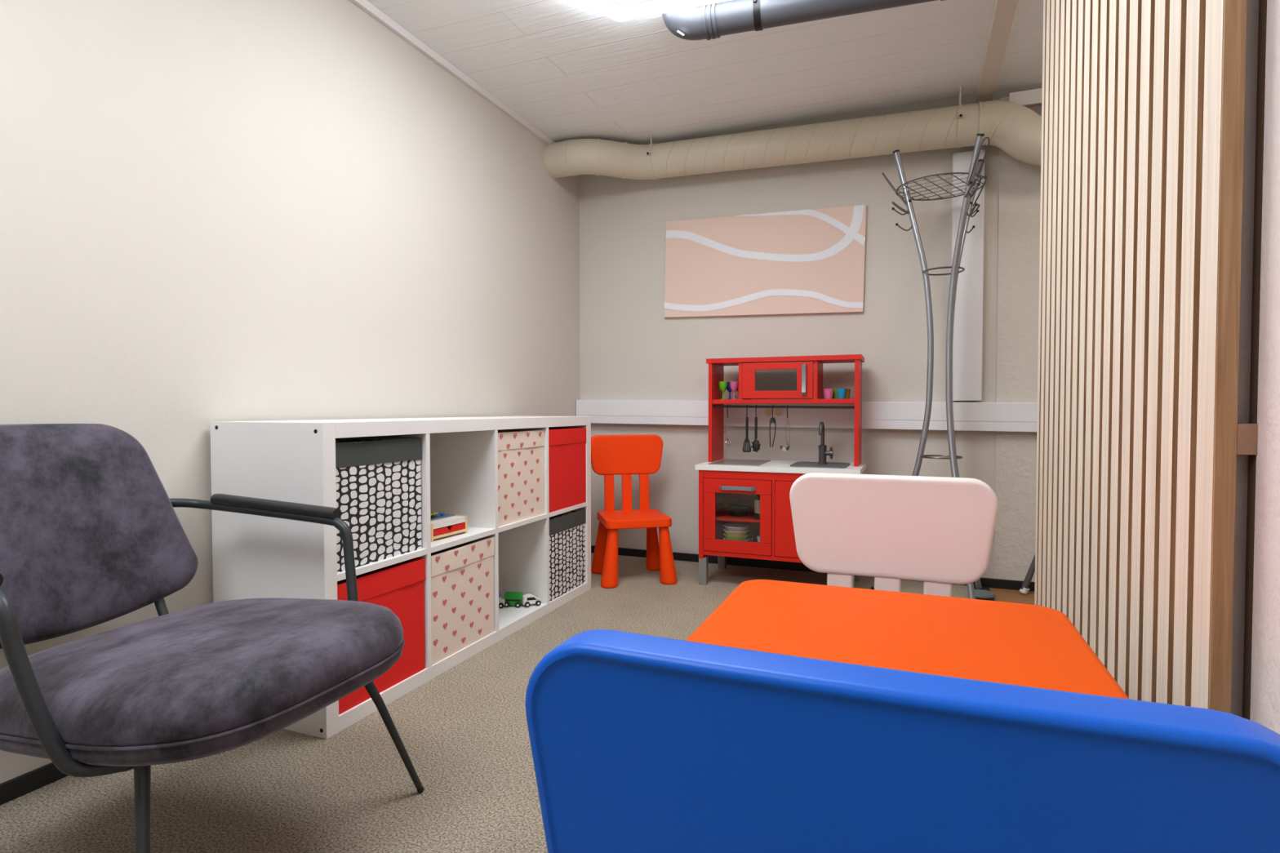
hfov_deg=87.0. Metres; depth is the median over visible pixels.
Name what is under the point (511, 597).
wagon
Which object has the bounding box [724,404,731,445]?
whisk
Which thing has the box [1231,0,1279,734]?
wall
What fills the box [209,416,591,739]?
shelf unit
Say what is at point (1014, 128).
ventilation duct
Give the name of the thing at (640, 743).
chair
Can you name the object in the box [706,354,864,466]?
shelf
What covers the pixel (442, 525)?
cash register
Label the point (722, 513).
shelf
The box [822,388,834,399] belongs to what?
cup
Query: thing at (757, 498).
canister
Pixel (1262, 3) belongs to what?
trim
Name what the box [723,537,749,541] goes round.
plate
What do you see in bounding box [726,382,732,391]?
bowl
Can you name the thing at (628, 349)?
wall
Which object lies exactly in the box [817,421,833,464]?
faucet
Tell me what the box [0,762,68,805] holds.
baseboard
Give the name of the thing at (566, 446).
storage box
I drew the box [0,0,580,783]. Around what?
wall
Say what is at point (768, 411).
socket
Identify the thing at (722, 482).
play kitchen
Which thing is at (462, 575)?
storage box
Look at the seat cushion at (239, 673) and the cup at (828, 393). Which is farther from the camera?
the cup at (828, 393)
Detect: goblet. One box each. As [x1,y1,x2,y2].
[719,381,727,399]
[726,382,732,399]
[729,381,738,399]
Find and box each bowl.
[719,381,727,391]
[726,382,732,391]
[729,381,738,391]
[751,439,760,452]
[779,445,790,451]
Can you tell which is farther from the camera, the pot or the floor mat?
the pot
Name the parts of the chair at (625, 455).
leg, leg, backrest, seat, leg, leg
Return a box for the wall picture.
[664,204,866,317]
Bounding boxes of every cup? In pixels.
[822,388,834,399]
[832,388,837,399]
[836,388,847,399]
[845,389,850,399]
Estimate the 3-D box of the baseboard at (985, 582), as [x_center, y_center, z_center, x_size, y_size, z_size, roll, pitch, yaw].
[1.131,0.698,3.205,3.145,0.040,0.012,1,2,22]
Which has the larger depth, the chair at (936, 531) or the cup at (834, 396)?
the cup at (834, 396)
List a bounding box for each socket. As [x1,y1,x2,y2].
[765,408,772,416]
[774,408,782,416]
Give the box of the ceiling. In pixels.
[367,0,1043,144]
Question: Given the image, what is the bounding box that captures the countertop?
[694,458,866,474]
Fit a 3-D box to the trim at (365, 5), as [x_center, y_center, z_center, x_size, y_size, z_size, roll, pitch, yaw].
[-1.443,-1.376,0.950,0.018,0.030,5.520,1,2,22]
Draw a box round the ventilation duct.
[543,86,1041,179]
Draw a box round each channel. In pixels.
[576,400,1037,432]
[951,149,985,400]
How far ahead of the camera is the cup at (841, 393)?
3.01 m
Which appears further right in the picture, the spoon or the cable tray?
the cable tray
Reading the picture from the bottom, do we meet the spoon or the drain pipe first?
the spoon
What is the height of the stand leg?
0.908 m
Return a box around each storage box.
[335,436,422,573]
[337,557,425,715]
[431,536,494,665]
[497,429,544,527]
[548,426,586,512]
[549,508,586,601]
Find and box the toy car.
[521,593,541,607]
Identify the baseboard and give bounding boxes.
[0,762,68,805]
[591,545,1035,591]
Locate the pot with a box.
[728,500,748,516]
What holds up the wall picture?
attached to the wall at (628, 349)
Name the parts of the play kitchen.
leg, leg, door, handle, microwave door, hanging rail, door, handle, leg, leg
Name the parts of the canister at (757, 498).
lid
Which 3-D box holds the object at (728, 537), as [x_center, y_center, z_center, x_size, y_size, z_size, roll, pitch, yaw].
[0.442,0.506,3.108,0.120,0.022,0.120,1,2,22]
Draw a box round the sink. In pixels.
[790,461,850,468]
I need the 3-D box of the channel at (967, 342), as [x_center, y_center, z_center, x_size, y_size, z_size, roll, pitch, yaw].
[1.466,-0.668,3.026,0.128,1.105,0.044,1,2,22]
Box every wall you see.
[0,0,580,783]
[579,97,1041,582]
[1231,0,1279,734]
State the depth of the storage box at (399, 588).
1.89 m
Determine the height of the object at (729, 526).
0.022 m
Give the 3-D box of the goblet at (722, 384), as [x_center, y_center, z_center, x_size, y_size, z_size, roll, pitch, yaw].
[0.399,-0.172,3.236,0.042,0.086,0.042,1,2,22]
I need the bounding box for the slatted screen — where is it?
[1034,0,1257,713]
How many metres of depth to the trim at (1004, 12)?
2.52 m
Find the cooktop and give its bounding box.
[708,458,770,466]
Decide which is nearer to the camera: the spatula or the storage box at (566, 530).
the storage box at (566, 530)
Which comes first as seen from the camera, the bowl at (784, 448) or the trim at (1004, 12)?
the trim at (1004, 12)
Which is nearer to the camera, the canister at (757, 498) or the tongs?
the canister at (757, 498)
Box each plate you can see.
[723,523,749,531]
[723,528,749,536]
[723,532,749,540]
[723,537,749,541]
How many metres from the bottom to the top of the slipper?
0.019 m
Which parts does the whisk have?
handle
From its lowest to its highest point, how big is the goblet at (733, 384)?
0.086 m
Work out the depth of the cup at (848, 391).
3.12 m
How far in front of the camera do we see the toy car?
2.61 m
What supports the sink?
in the play kitchen
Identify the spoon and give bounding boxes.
[751,404,760,452]
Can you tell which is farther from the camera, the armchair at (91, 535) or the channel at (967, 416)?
the channel at (967, 416)
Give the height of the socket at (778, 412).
0.035 m
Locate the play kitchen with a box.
[694,354,866,587]
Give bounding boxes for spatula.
[742,404,751,452]
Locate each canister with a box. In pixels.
[754,494,759,519]
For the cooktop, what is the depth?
3.16 m
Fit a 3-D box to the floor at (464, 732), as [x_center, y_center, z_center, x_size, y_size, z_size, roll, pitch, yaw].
[-0.519,0.808,0.774,2.107,0.050,5.970,1,2,22]
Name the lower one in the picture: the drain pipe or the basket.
the basket
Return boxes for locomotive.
[498,591,505,608]
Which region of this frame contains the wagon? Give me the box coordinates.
[504,591,523,608]
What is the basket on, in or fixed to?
on the coat stand
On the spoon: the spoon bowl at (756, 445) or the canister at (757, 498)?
the spoon bowl at (756, 445)
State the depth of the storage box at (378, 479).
1.82 m
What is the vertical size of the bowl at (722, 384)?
0.050 m
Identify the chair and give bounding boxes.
[524,629,1279,852]
[591,434,677,588]
[789,472,998,596]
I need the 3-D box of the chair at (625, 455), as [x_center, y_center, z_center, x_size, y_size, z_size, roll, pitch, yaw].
[-0.034,0.382,3.202,0.374,0.672,0.349,0,2,-13]
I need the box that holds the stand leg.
[1019,554,1035,594]
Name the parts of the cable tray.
rail, rail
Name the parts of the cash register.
plate, drawer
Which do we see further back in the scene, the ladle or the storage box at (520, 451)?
the ladle
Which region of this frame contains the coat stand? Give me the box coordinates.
[871,133,990,599]
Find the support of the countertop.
on the play kitchen
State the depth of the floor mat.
2.84 m
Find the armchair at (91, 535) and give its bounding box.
[0,423,424,852]
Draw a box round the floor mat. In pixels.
[973,585,994,600]
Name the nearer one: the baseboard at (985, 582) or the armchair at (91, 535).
the armchair at (91, 535)
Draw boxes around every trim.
[350,0,555,144]
[974,0,1018,103]
[1242,0,1266,719]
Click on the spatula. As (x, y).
(746, 443)
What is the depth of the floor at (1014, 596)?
2.89 m
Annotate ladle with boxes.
[779,404,790,451]
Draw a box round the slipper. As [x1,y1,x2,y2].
[974,589,995,599]
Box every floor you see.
[0,552,968,852]
[989,587,1034,604]
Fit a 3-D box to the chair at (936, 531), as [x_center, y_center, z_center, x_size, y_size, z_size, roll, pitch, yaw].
[0.424,0.435,1.172,0.374,0.672,0.349,1,2,22]
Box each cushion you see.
[0,423,198,648]
[0,598,403,746]
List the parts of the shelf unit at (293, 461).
panel, shelf, panel, panel, shelf, shelf, shelf, panel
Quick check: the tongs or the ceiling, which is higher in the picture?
the ceiling
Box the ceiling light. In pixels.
[573,0,728,21]
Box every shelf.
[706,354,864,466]
[715,506,759,523]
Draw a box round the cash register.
[430,512,467,542]
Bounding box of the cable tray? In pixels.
[1008,88,1042,115]
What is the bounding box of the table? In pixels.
[685,579,1129,699]
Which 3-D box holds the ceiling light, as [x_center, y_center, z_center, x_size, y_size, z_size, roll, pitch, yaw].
[0.021,-1.388,1.821,1.029,0.053,0.918,1,2,22]
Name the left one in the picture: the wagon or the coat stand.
the wagon
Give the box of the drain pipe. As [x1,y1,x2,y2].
[662,0,943,39]
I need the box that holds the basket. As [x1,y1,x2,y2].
[895,172,986,200]
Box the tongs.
[768,404,776,447]
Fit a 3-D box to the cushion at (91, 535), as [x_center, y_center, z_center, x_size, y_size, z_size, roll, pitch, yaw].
[-1.180,0.206,1.350,0.169,0.421,0.512,1,2,20]
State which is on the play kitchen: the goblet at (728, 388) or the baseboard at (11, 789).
the goblet at (728, 388)
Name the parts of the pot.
pot, lid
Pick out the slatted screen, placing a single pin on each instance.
(1140, 437)
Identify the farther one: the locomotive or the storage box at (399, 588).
the locomotive
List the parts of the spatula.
handle, blade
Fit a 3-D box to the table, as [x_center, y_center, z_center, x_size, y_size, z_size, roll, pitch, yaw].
[0.306,0.540,0.858,0.542,0.480,0.770,1,2,22]
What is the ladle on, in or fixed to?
hanging from the play kitchen

